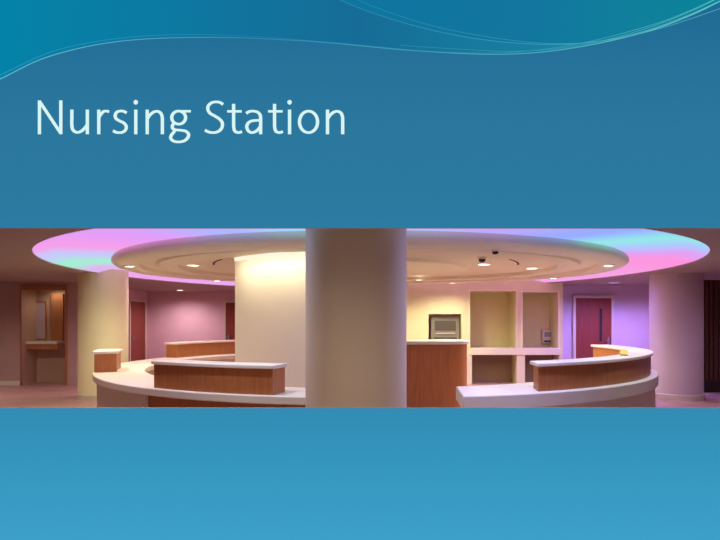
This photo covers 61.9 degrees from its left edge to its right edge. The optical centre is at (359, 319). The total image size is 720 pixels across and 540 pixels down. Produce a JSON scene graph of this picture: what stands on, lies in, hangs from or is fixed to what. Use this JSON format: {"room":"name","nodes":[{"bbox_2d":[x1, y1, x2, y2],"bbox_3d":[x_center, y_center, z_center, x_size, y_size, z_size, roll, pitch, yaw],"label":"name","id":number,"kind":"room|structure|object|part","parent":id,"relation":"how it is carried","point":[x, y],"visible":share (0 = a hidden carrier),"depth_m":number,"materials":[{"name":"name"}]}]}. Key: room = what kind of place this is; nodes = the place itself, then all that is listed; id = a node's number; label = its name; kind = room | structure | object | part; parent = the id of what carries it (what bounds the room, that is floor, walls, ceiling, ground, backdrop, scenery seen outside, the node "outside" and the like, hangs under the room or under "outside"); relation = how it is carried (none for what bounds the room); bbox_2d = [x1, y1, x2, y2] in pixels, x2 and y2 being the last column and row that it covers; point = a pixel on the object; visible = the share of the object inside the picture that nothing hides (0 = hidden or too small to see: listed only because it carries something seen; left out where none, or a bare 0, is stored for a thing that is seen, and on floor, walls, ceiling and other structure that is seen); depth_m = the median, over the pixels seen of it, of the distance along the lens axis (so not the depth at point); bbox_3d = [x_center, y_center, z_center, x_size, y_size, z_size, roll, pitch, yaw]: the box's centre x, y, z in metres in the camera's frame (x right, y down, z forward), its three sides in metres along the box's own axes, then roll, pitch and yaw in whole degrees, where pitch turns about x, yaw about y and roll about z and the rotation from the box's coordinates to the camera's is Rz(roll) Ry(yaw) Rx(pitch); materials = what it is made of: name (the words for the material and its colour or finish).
{"room":"hospital interior","nodes":[
{"label":"hospital interior","id":0,"kind":"room"},
{"bbox_2d":[25,290,36,383],"bbox_3d":[-8.106,0.325,14.685,0.100,2.450,0.530,0,0,0],"label":"wall","id":1,"kind":"structure","parent":0,"point":[30,295],"depth_m":14.67,"materials":[{"name":"brown paint"}]},
{"bbox_2d":[0,282,77,384],"bbox_3d":[-8.475,0.325,14.360,3.450,2.450,0.120,0,0,0],"label":"wall","id":2,"kind":"structure","parent":0,"point":[9,291],"depth_m":14.30,"materials":[{"name":"brown paint"}]},
{"bbox_2d":[0,381,21,384],"bbox_3d":[-9.128,1.500,14.285,2.144,0.100,0.030,0,0,0],"label":"baseboard","id":3,"kind":"structure","parent":2,"relation":"attached to","point":[1,382],"depth_m":14.27,"materials":[{"name":"beige"}]},
{"bbox_2d":[20,285,66,384],"bbox_3d":[-7.531,0.360,14.280,1.109,2.380,0.039,0,0,0],"label":"surround","id":4,"kind":"object","parent":2,"relation":"attached to","point":[22,287],"visible":1,"depth_m":14.26,"materials":[{"name":"brown wood"}]},
{"bbox_2d":[37,290,64,381],"bbox_3d":[-8.525,0.325,15.000,3.350,2.450,0.100,0,0,0],"label":"wall","id":5,"kind":"structure","parent":0,"point":[50,362],"depth_m":14.95,"materials":[{"name":"brown paint"}]},
{"bbox_2d":[36,301,46,339],"bbox_3d":[-7.961,0.010,14.934,0.324,0.960,0.029,0,0,0],"label":"framed panel","id":6,"kind":"object","parent":5,"relation":"attached to","point":[41,306],"visible":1,"depth_m":14.94,"materials":[{"name":"brown wood"}]},
{"bbox_2d":[26,341,64,348],"bbox_3d":[-7.676,0.615,14.699,0.755,0.190,0.498,0,0,0],"label":"shelf","id":7,"kind":"object","parent":5,"relation":"attached to","point":[30,344],"visible":0.93,"depth_m":14.50,"materials":[{"name":"brown wood"}]},
{"bbox_3d":[-7.676,0.550,14.699,0.755,0.060,0.498,0,0,0],"label":"shelf","id":8,"kind":"part","parent":7,"relation":"part of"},
{"bbox_2d":[51,294,63,340],"bbox_3d":[-7.525,-0.070,14.919,0.299,1.160,0.059,0,0,0],"label":"wood panel","id":9,"kind":"object","parent":5,"relation":"in","point":[57,300],"depth_m":14.89,"materials":[{"name":"brown wood"}]},
{"bbox_2d":[129,289,146,299],"bbox_3d":[-6.800,0.325,16.710,0.100,2.450,4.580,0,0,0],"label":"wall","id":10,"kind":"structure","parent":0,"point":[133,294],"depth_m":18.20,"materials":[{"name":"pink paint"}]},
{"bbox_2d":[129,299,146,361],"bbox_3d":[-6.694,0.465,18.100,0.109,2.170,1.360,0,0,0],"label":"door","id":11,"kind":"structure","parent":10,"relation":"in","point":[137,308],"depth_m":18.07,"materials":[{"name":"brown wood"}]},
{"bbox_2d":[147,292,234,358],"bbox_3d":[-3.125,0.325,19.050,7.450,2.450,0.100,0,0,0],"label":"wall","id":12,"kind":"structure","parent":0,"point":[171,316],"depth_m":19.00,"materials":[{"name":"pink paint"}]},
{"bbox_2d":[223,300,234,339],"bbox_3d":[-3.768,0.465,18.939,1.090,2.170,0.119,0,0,0],"label":"door","id":13,"kind":"structure","parent":12,"relation":"in","point":[228,305],"depth_m":18.95,"materials":[{"name":"brown wood"}]},
{"bbox_2d":[235,254,304,387],"bbox_3d":[-0.963,0.320,9.095,2.568,2.460,1.215,0,0,32],"label":"wall","id":14,"kind":"structure","parent":0,"point":[270,291],"depth_m":8.65,"materials":[{"name":"beige paint"}]},
{"bbox_2d":[0,2,719,539],"bbox_3d":[0.000,-0.300,3.010,20.400,3.700,0.020,0,0,0],"label":"slide background","id":15,"kind":"structure","parent":0,"point":[624,133],"depth_m":3.00,"materials":[{"name":"paint"}]},
{"bbox_2d":[38,100,343,142],"bbox_3d":[-0.843,-0.991,2.995,1.530,0.216,0.001,0,0,0],"label":"title lettering","id":16,"kind":"object","parent":15,"relation":"attached to","point":[233,111],"visible":1,"depth_m":3.00},
{"bbox_2d":[0,0,700,77],"bbox_3d":[-0.038,-1.470,2.997,3.825,0.660,0.001,0,0,0],"label":"wave graphic","id":17,"kind":"object","parent":15,"relation":"attached to","point":[29,29],"depth_m":3.00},
{"bbox_2d":[0,0,712,74],"bbox_3d":[-0.037,-1.405,2.993,3.826,0.492,0.001,0,0,0],"label":"decorative line","id":18,"kind":"object","parent":15,"relation":"attached to","point":[712,0],"depth_m":2.99,"materials":[{"name":"teal"}]},
{"bbox_2d":[0,1,719,78],"bbox_3d":[-0.037,-1.385,2.993,3.827,0.494,0.001,0,0,0],"label":"decorative line","id":19,"kind":"object","parent":15,"relation":"attached to","point":[719,1],"depth_m":2.99,"materials":[{"name":"teal"}]},
{"bbox_2d":[340,0,718,44],"bbox_3d":[0.850,-1.502,2.992,2.052,0.260,0.001,0,0,0],"label":"decorative line","id":20,"kind":"object","parent":15,"relation":"attached to","point":[340,0],"depth_m":2.99,"materials":[{"name":"teal"}]},
{"bbox_2d":[342,0,719,43],"bbox_3d":[0.850,-1.587,2.995,2.050,0.426,0.001,0,0,0],"label":"wave graphic","id":21,"kind":"object","parent":15,"relation":"attached to","point":[538,21],"depth_m":3.00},
{"bbox_2d":[359,0,717,43],"bbox_3d":[0.887,-1.509,2.992,1.976,0.264,0.001,0,0,0],"label":"decorative line","id":22,"kind":"object","parent":15,"relation":"attached to","point":[359,0],"depth_m":2.99,"materials":[{"name":"teal"}]},
{"bbox_2d":[401,0,713,51],"bbox_3d":[1.038,-1.495,2.991,1.676,0.313,0.001,0,0,0],"label":"decorative line","id":23,"kind":"object","parent":15,"relation":"attached to","point":[713,0],"depth_m":2.99,"materials":[{"name":"teal"}]},
{"bbox_2d":[0,229,719,291],"bbox_3d":[0.000,-0.950,11.060,20.400,0.100,16.080,0,0,0],"label":"ceiling","id":24,"kind":"structure","parent":0,"point":[18,262],"depth_m":10.69,"materials":[{"name":"paint"}]},
{"bbox_2d":[111,230,628,283],"bbox_3d":[0.170,-0.940,10.575,8.740,0.170,7.750,0,0,0],"label":"ceiling","id":25,"kind":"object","parent":24,"relation":"attached to","point":[432,256],"visible":0.66,"depth_m":8.39,"materials":[{"name":"paint"}]},
{"bbox_2d":[234,252,304,261],"bbox_3d":[-1.099,-0.942,8.593,2.274,0.061,0.142,0,0,40],"label":"light","id":26,"kind":"object","parent":25,"relation":"attached to","point":[266,255],"visible":0.59,"depth_m":8.74,"materials":[{"name":"white"}]},
{"bbox_2d":[477,257,486,262],"bbox_3d":[1.878,-0.927,9.238,0.140,0.086,0.140,0,0,0],"label":"security camera","id":27,"kind":"object","parent":25,"relation":"attached to","point":[481,259],"visible":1,"depth_m":9.19,"materials":[{"name":"black plastic"}]},
{"bbox_2d":[491,249,498,254],"bbox_3d":[1.650,-0.826,7.319,0.100,0.058,0.100,0,0,0],"label":"security camera","id":28,"kind":"object","parent":25,"relation":"attached to","point":[495,251],"visible":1,"depth_m":7.29,"materials":[{"name":"black plastic"}]},
{"bbox_2d":[32,229,709,285],"bbox_3d":[0.170,-0.969,11.325,10.450,0.113,12.537,0,0,0],"label":"ring","id":29,"kind":"object","parent":24,"relation":"attached to","point":[92,250],"visible":0.23,"depth_m":7.81,"materials":[{"name":"paint"}]},
{"bbox_2d":[0,382,719,406],"bbox_3d":[0.000,1.575,11.160,20.400,0.050,16.280,0,0,0],"label":"floor","id":30,"kind":"structure","parent":0,"point":[37,394],"depth_m":12.00,"materials":[{"name":"stone"}]},
{"bbox_2d":[77,269,128,400],"bbox_3d":[-5.130,0.282,12.000,0.966,2.535,0.966,0,0,0],"label":"round column","id":31,"kind":"structure","parent":30,"relation":"on","point":[103,297],"depth_m":11.58,"materials":[{"name":"paint"}]},
{"bbox_2d":[92,340,304,406],"bbox_3d":[-2.375,1.012,10.957,4.046,1.075,9.587,0,0,0],"label":"reception desk","id":32,"kind":"object","parent":30,"relation":"on","point":[191,373],"depth_m":6.80,"materials":[{"name":"beige laminate"}]},
{"bbox_3d":[-3.986,0.652,9.474,0.326,0.275,0.836,0,0,-17],"label":"wood panel","id":33,"kind":"part","parent":32,"relation":"part of","materials":[{"name":"brown wood"}]},
{"bbox_2d":[97,370,153,406],"bbox_3d":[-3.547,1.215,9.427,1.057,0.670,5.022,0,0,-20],"label":"countertop","id":34,"kind":"structure","parent":32,"relation":"on","point":[106,397],"depth_m":7.61,"materials":[{"name":"beige laminate"}]},
{"bbox_3d":[-3.321,0.652,13.719,0.436,0.275,2.638,0,0,34],"label":"wood panel","id":35,"kind":"part","parent":32,"relation":"part of","materials":[{"name":"brown wood"}]},
{"bbox_3d":[-1.621,0.652,6.743,1.640,0.275,0.357,0,0,25],"label":"wood panel","id":36,"kind":"part","parent":32,"relation":"part of","materials":[{"name":"brown wood"}]},
{"bbox_2d":[214,359,234,361],"bbox_3d":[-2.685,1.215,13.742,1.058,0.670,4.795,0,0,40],"label":"countertop","id":37,"kind":"structure","parent":32,"relation":"on","point":[227,360],"depth_m":13.52,"materials":[{"name":"beige laminate"}]},
{"bbox_2d":[148,396,304,406],"bbox_3d":[-1.479,1.215,6.828,2.184,0.670,0.531,0,0,24],"label":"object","id":38,"kind":"structure","parent":32,"relation":"on","point":[153,401],"depth_m":6.71,"materials":[{"name":"white wood"}]},
{"bbox_2d":[305,229,406,406],"bbox_3d":[-0.037,0.282,5.500,0.954,2.535,0.954,0,0,0],"label":"round column","id":39,"kind":"structure","parent":30,"relation":"on","point":[356,279],"depth_m":5.09,"materials":[{"name":"paint"}]},
{"bbox_2d":[407,339,468,406],"bbox_3d":[0.975,0.953,10.475,1.810,1.195,1.130,0,0,0],"label":"base cabinet","id":40,"kind":"object","parent":30,"relation":"on","point":[435,367],"visible":0.42,"depth_m":9.95,"materials":[{"name":"brown wood"}]},
{"bbox_2d":[467,347,562,383],"bbox_3d":[3.717,1.116,14.880,2.321,0.869,0.920,0,0,0],"label":"desk","id":41,"kind":"object","parent":30,"relation":"on","point":[484,364],"depth_m":15.00,"materials":[{"name":"beige laminate"}]},
{"bbox_3d":[2.627,1.196,14.514,0.140,0.709,0.128,0,0,0],"label":"support panel","id":42,"kind":"part","parent":41,"relation":"part of","materials":[{"name":"beige laminate"}]},
{"bbox_2d":[470,347,512,347],"bbox_3d":[3.236,0.741,14.970,1.109,0.120,0.740,0,0,0],"label":"countertop","id":43,"kind":"structure","parent":41,"relation":"on","point":[470,347],"depth_m":14.87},
{"bbox_3d":[3.236,1.176,15.020,1.109,0.749,0.040,0,0,0],"label":"panel","id":44,"kind":"part","parent":41,"relation":"part of","materials":[{"name":"brown wood"}]},
{"bbox_3d":[3.875,1.196,14.514,0.198,0.709,0.128,0,0,0],"label":"support panel","id":45,"kind":"part","parent":41,"relation":"part of","materials":[{"name":"beige laminate"}]},
{"bbox_2d":[523,347,553,347],"bbox_3d":[4.386,0.741,14.970,0.854,0.120,0.740,0,0,0],"label":"countertop","id":46,"kind":"structure","parent":41,"relation":"on","point":[523,347],"depth_m":14.87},
{"bbox_3d":[4.386,1.176,15.020,0.854,0.749,0.040,0,0,0],"label":"panel","id":47,"kind":"part","parent":41,"relation":"part of","materials":[{"name":"brown wood"}]},
{"bbox_2d":[456,345,658,406],"bbox_3d":[3.277,1.012,8.747,1.850,1.075,6.632,0,0,33],"label":"reception desk","id":48,"kind":"object","parent":30,"relation":"on","point":[607,378],"depth_m":6.99,"materials":[{"name":"beige laminate"}]},
{"bbox_2d":[456,369,658,406],"bbox_3d":[2.985,0.870,8.951,3.830,0.160,5.459,0,0,0],"label":"countertop","id":49,"kind":"structure","parent":48,"relation":"on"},
{"bbox_3d":[3.702,0.652,8.923,1.110,0.275,5.696,0,0,28],"label":"wood panel","id":50,"kind":"part","parent":48,"relation":"part of","materials":[{"name":"brown wood"}]},
{"bbox_2d":[552,389,654,406],"bbox_3d":[3.355,1.250,8.704,1.590,0.600,6.440,0,0,34],"label":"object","id":51,"kind":"structure","parent":48,"relation":"on","point":[647,399],"depth_m":7.48,"materials":[{"name":"beige laminate"}]},
{"bbox_2d":[620,350,627,355],"bbox_3d":[3.520,0.435,8.000,0.110,0.080,0.110,0,0,0],"label":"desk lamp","id":52,"kind":"object","parent":48,"relation":"on","point":[623,352],"visible":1,"depth_m":7.96,"materials":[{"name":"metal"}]},
{"bbox_2d":[649,273,704,400],"bbox_3d":[6.320,0.325,12.000,1.000,2.450,1.000,0,0,0],"label":"round column","id":53,"kind":"structure","parent":30,"relation":"on","point":[676,300],"depth_m":11.59,"materials":[{"name":"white paint"}]},
{"bbox_2d":[704,280,719,391],"bbox_3d":[7.976,0.340,12.915,1.333,2.420,0.130,0,0,0],"label":"slatted screen","id":54,"kind":"object","parent":30,"relation":"on","point":[711,287],"visible":0.65,"depth_m":12.88,"materials":[{"name":"brown wood"}]},
{"bbox_2d":[407,280,562,359],"bbox_3d":[2.720,0.270,14.670,4.440,2.560,0.140,0,0,0],"label":"wall","id":55,"kind":"structure","parent":0,"point":[423,300],"depth_m":14.60,"materials":[{"name":"beige paint"}]},
{"bbox_2d":[430,317,458,339],"bbox_3d":[2.097,0.244,14.910,0.701,0.635,0.360,0,0,0],"label":"microwave","id":56,"kind":"object","parent":55,"relation":"attached to","point":[440,327],"depth_m":14.76,"materials":[{"name":"metal"}]},
{"bbox_2d":[470,292,548,346],"bbox_3d":[2.770,0.270,15.400,4.340,2.560,0.100,0,0,0],"label":"wall","id":57,"kind":"structure","parent":0,"point":[488,310],"depth_m":15.35,"materials":[{"name":"paint"}]},
{"bbox_2d":[470,291,512,291],"bbox_3d":[3.236,-0.731,15.045,1.119,0.050,0.610,0,0,0],"label":"trim","id":58,"kind":"structure","parent":57,"relation":"attached to","point":[470,291],"depth_m":14.86,"materials":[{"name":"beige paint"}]},
{"bbox_2d":[523,292,553,292],"bbox_3d":[4.386,-0.706,15.045,0.864,0.050,0.610,0,0,0],"label":"trim","id":59,"kind":"structure","parent":57,"relation":"attached to","point":[523,292],"depth_m":14.86,"materials":[{"name":"beige paint"}]},
{"bbox_2d":[541,330,550,342],"bbox_3d":[4.762,0.416,15.280,0.268,0.340,0.139,0,0,0],"label":"dispenser","id":60,"kind":"object","parent":57,"relation":"attached to","point":[545,334],"visible":0.85,"depth_m":15.22,"materials":[{"name":"paint"}]},
{"bbox_2d":[508,291,514,382],"bbox_3d":[3.875,0.325,15.045,0.158,2.450,0.610,0,0,0],"label":"wall niche partition","id":61,"kind":"structure","parent":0,"point":[511,295],"depth_m":14.94,"materials":[{"name":"paint"}]},
{"bbox_2d":[469,290,516,354],"bbox_3d":[3.236,0.407,14.589,1.179,2.286,0.019,0,0,0],"label":"trim","id":62,"kind":"structure","parent":61,"relation":"attached to","point":[469,290],"depth_m":14.58,"materials":[{"name":"paint"}]},
{"bbox_2d":[521,291,559,347],"bbox_3d":[4.386,0.419,14.589,0.924,2.261,0.019,0,0,0],"label":"trim","id":63,"kind":"structure","parent":61,"relation":"attached to","point":[521,291],"depth_m":14.58,"materials":[{"name":"paint"}]},
{"bbox_2d":[549,292,555,359],"bbox_3d":[4.890,0.270,15.220,0.100,2.560,0.960,0,0,0],"label":"wall","id":64,"kind":"structure","parent":0,"point":[552,296],"depth_m":15.08,"materials":[{"name":"beige paint"}]},
{"bbox_2d":[563,286,648,358],"bbox_3d":[7.570,0.270,15.750,5.260,2.560,0.100,0,0,0],"label":"wall","id":65,"kind":"structure","parent":0,"point":[631,303],"depth_m":15.70,"materials":[{"name":"purple paint"}]},
{"bbox_2d":[572,295,613,358],"bbox_3d":[6.090,0.455,15.639,1.069,2.190,0.119,0,0,0],"label":"door","id":66,"kind":"structure","parent":65,"relation":"in","point":[592,315],"depth_m":15.65,"materials":[{"name":"brown wood"}]},
{"bbox_3d":[6.276,0.130,15.637,0.060,0.848,0.005,0,0,0],"label":"vision panel","id":67,"kind":"part","parent":66,"relation":"part of","materials":[{"name":"clear glass"}]},
{"bbox_3d":[6.276,0.130,15.645,0.100,0.890,0.010,0,0,0],"label":"vision frame","id":68,"kind":"part","parent":66,"relation":"part of","materials":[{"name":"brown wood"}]},
{"bbox_3d":[2.617,0.325,15.045,0.120,2.450,0.610,0,0,0],"label":"wall","id":69,"kind":"structure","parent":0,"visible":0},
{"bbox_2d":[428,314,459,339],"bbox_3d":[2.068,0.219,15.115,0.903,0.930,0.030,0,0,0],"label":"trim","id":70,"kind":"structure","parent":69,"relation":"attached to","point":[429,315],"depth_m":15.10,"materials":[{"name":"paint"}]}
]}

